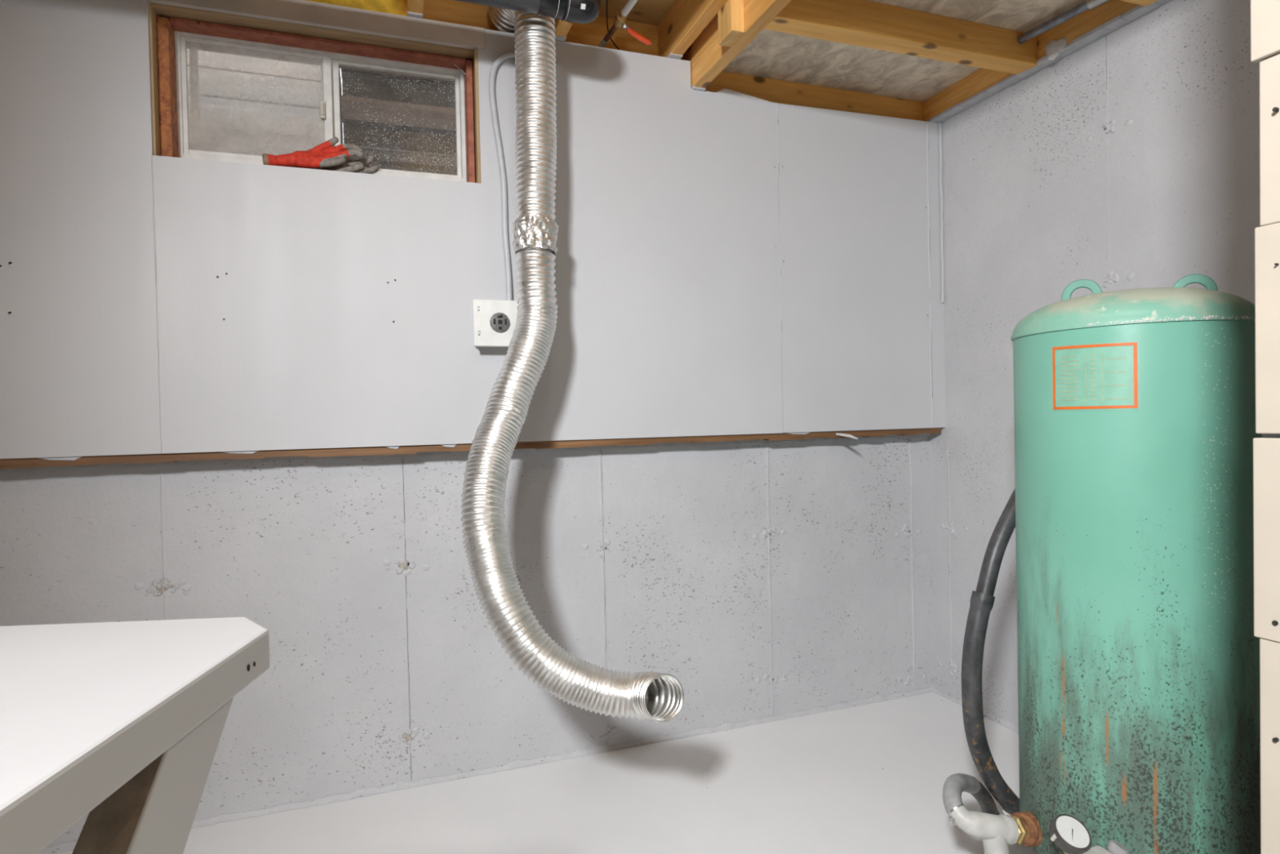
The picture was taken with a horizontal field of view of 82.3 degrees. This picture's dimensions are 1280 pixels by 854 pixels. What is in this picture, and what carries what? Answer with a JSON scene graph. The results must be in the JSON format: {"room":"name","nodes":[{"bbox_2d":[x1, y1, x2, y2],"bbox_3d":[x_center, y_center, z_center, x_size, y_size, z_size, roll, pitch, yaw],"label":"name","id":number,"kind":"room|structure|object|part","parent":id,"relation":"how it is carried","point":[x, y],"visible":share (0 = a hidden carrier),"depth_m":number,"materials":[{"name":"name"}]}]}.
{"room":"utility area","nodes":[
{"label":"utility area","id":0,"kind":"room"},
{"bbox_2d":[53,691,1037,853],"bbox_3d":[-0.137,1.165,-0.094,4.819,0.120,5.300,-2,1,-20],"label":"floor","id":1,"kind":"structure","parent":0,"point":[870,778],"depth_m":2.08,"materials":[{"name":"grey concrete"}]},
{"bbox_2d":[0,617,270,853],"bbox_3d":[-0.827,0.649,0.289,1.107,0.930,0.692,-1,1,-4],"label":"table","id":2,"kind":"object","parent":1,"relation":"on","point":[121,723],"visible":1,"depth_m":0.46,"materials":[{"name":"paint"}]},
{"bbox_2d":[942,773,1018,853],"bbox_3d":[0.802,0.923,1.741,0.157,0.267,0.419,-1,1,21],"label":"pipe","id":3,"kind":"object","parent":1,"relation":"on","point":[997,831],"visible":1,"depth_m":1.57,"materials":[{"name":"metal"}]},
{"bbox_2d":[960,488,1019,815],"bbox_3d":[0.921,0.579,1.854,0.273,0.945,0.080,-2,1,-20],"label":"hose","id":4,"kind":"object","parent":1,"relation":"on","point":[982,600],"visible":0.82,"depth_m":1.80,"materials":[{"name":"plastic"}]},
{"bbox_2d":[1007,274,1262,853],"bbox_3d":[1.036,0.360,1.605,0.567,1.386,0.458,-2,1,-20],"label":"tank","id":5,"kind":"object","parent":1,"relation":"on","point":[1139,688],"visible":0.98,"depth_m":1.43,"materials":[{"name":"green metal"}]},
{"bbox_2d":[1059,350,1133,403],"bbox_3d":[0.912,-0.099,1.469,0.010,0.101,0.130,-2,1,-42],"label":"print","id":6,"kind":"object","parent":5,"relation":"attached to","point":[1086,376],"depth_m":1.46},
{"bbox_2d":[1082,839,1130,853],"bbox_3d":[0.914,0.860,1.433,0.118,0.098,0.060,-2,1,-20],"label":"pipe","id":7,"kind":"object","parent":5,"relation":"attached to","point":[1104,846],"depth_m":1.43,"materials":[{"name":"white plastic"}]},
{"bbox_2d":[1250,0,1279,853],"bbox_3d":[0.979,-0.007,0.169,0.067,2.165,1.456,-2,1,-20],"label":"cabinet","id":8,"kind":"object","parent":1,"relation":"on","point":[1264,14],"depth_m":0.83,"materials":[{"name":"beige paint"}]},
{"bbox_2d":[0,0,1185,853],"bbox_3d":[-0.801,-0.035,1.517,4.519,2.260,1.644,-2,1,-20],"label":"wall","id":9,"kind":"structure","parent":0,"point":[260,393],"depth_m":2.19,"materials":[{"name":"paint"}]},
{"bbox_3d":[-2.185,-0.519,1.565,1.972,1.227,0.013,-2,1,-20],"label":"wall panel","id":10,"kind":"part","parent":9,"relation":"part of","materials":[{"name":"grey paint"}]},
{"bbox_2d":[148,1,480,182],"bbox_3d":[-0.905,-0.913,2.126,0.980,0.449,0.215,-2,1,-20],"label":"window","id":11,"kind":"structure","parent":9,"relation":"in","point":[173,29],"depth_m":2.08,"materials":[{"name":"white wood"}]},
{"bbox_3d":[-1.089,-0.921,2.086,0.350,0.300,0.004,-2,1,-20],"label":"pane","id":12,"kind":"part","parent":11,"relation":"part of","materials":[{"name":"clear glass"}]},
{"bbox_3d":[-1.084,-0.920,2.087,0.382,0.321,0.016,-2,1,-20],"label":"sash","id":13,"kind":"part","parent":11,"relation":"part of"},
{"bbox_2d":[262,137,364,168],"bbox_3d":[-0.909,-0.763,2.043,0.262,0.103,0.048,-2,1,-20],"label":"glove","id":14,"kind":"object","parent":11,"relation":"on","point":[324,154],"visible":0.98,"depth_m":2.03,"materials":[{"name":"red fabric"}]},
{"bbox_2d":[280,154,378,173],"bbox_3d":[-0.882,-0.749,2.082,0.264,0.070,0.045,-2,1,-15],"label":"glove","id":15,"kind":"object","parent":11,"relation":"on","point":[356,166],"visible":0.41,"depth_m":2.10,"materials":[{"name":"fabric"}]},
{"bbox_3d":[-0.752,-0.929,2.230,0.398,0.321,0.020,-2,1,-20],"label":"sash","id":16,"kind":"part","parent":11,"relation":"part of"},
{"bbox_3d":[-0.735,-0.931,2.236,0.338,0.300,0.004,-2,1,-20],"label":"pane","id":17,"kind":"part","parent":11,"relation":"part of","materials":[{"name":"clear glass"}]},
{"bbox_3d":[-0.390,-0.568,2.208,1.842,1.227,0.013,-2,1,-20],"label":"wall panel","id":18,"kind":"part","parent":9,"relation":"part of","materials":[{"name":"grey paint"}]},
{"bbox_3d":[-0.996,0.072,2.043,4.502,0.030,0.083,-2,1,-20],"label":"plate","id":19,"kind":"part","parent":9,"relation":"part of","materials":[{"name":"brown wood"}]},
{"bbox_2d":[472,299,519,346],"bbox_3d":[-0.419,-0.303,2.153,0.145,0.138,0.074,-2,1,-20],"label":"power outlet","id":20,"kind":"object","parent":9,"relation":"attached to","point":[495,321],"visible":0.69,"depth_m":2.12,"materials":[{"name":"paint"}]},
{"bbox_2d":[489,312,510,332],"bbox_3d":[-0.406,-0.303,2.123,0.058,0.058,0.007,-2,1,-20],"label":"socket","id":21,"kind":"object","parent":20,"relation":"attached to","point":[499,322],"depth_m":2.12,"materials":[{"name":"grey plastic"}]},
{"bbox_2d":[488,50,515,300],"bbox_3d":[-0.377,-0.753,2.189,0.135,0.760,0.025,-2,1,-20],"label":"cable","id":22,"kind":"object","parent":9,"relation":"attached to","point":[501,58],"visible":0.94,"depth_m":2.18,"materials":[{"name":"grey plastic"}]},
{"bbox_2d":[460,6,684,723],"bbox_3d":[-0.293,-0.326,1.858,0.381,1.987,0.804,-2,1,-33],"label":"duct","id":23,"kind":"object","parent":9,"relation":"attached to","point":[658,697],"visible":0.94,"depth_m":1.86,"materials":[{"name":"metal"}]},
{"bbox_2d":[835,432,857,439],"bbox_3d":[0.722,0.031,2.576,0.010,0.024,0.114,-2,1,-32],"label":"wood splinter","id":24,"kind":"object","parent":9,"relation":"attached to","point":[837,433],"visible":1,"depth_m":2.56,"materials":[{"name":"beige wood"}]},
{"bbox_3d":[0.778,-0.558,2.628,0.635,1.139,0.013,-2,1,-20],"label":"wall panel","id":25,"kind":"part","parent":9,"relation":"part of","materials":[{"name":"grey paint"}]},
{"bbox_3d":[1.108,-0.569,2.750,0.065,1.144,0.013,-2,1,-20],"label":"wall panel","id":26,"kind":"part","parent":9,"relation":"part of","materials":[{"name":"grey paint"}]},
{"bbox_2d":[406,0,1171,123],"bbox_3d":[-0.145,-1.186,-0.252,4.819,0.265,5.040,-2,1,-20],"label":"ceiling","id":27,"kind":"structure","parent":0,"point":[926,60],"depth_m":2.27,"materials":[{"name":"beige wood"}]},
{"bbox_2d":[304,0,406,16],"bbox_3d":[-0.858,-1.248,2.072,0.401,0.171,0.074,-2,1,-20],"label":"insulation batt","id":28,"kind":"object","parent":27,"relation":"attached to","point":[390,6],"visible":0.34,"depth_m":2.09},
{"bbox_2d":[453,0,600,24],"bbox_3d":[-1.281,-1.099,1.551,2.493,0.096,0.096,-2,1,-20],"label":"drain pipe","id":29,"kind":"object","parent":27,"relation":"attached to","point":[577,11],"visible":1,"depth_m":1.91,"materials":[{"name":"black plastic"}]},
{"bbox_2d":[605,0,619,49],"bbox_3d":[-0.077,-1.245,2.284,0.078,0.100,0.332,-1,1,18],"label":"wire","id":30,"kind":"object","parent":27,"relation":"hanging from","point":[615,46],"visible":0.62,"depth_m":2.30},
{"bbox_2d":[597,0,651,47],"bbox_3d":[0.109,-1.220,1.889,0.135,0.059,1.099,-2,1,-20],"label":"pipe","id":31,"kind":"object","parent":27,"relation":"attached to","point":[620,18],"visible":0.99,"depth_m":2.23,"materials":[{"name":"white plastic"}]},
{"bbox_3d":[-0.045,-1.214,2.222,0.027,0.016,0.017,-2,1,-35],"label":"lever stem","id":32,"kind":"part","parent":31,"relation":"part of","materials":[{"name":"metal"}]},
{"bbox_3d":[-0.003,-1.207,2.261,0.100,0.027,0.016,-2,1,-43],"label":"lever handle","id":33,"kind":"part","parent":31,"relation":"part of","materials":[{"name":"red plastic"}]},
{"bbox_2d":[1017,0,1110,44],"bbox_3d":[1.257,-1.200,2.115,0.035,0.035,0.346,-2,1,-26],"label":"conduit","id":34,"kind":"object","parent":27,"relation":"attached to","point":[1073,12],"visible":1,"depth_m":2.14,"materials":[{"name":"grey metal"}]},
{"bbox_2d":[928,0,1279,733],"bbox_3d":[1.999,-0.160,0.674,0.212,2.410,5.120,-2,1,-20],"label":"wall","id":35,"kind":"structure","parent":0,"point":[1094,175],"depth_m":2.28,"materials":[{"name":"paint"}]}
]}

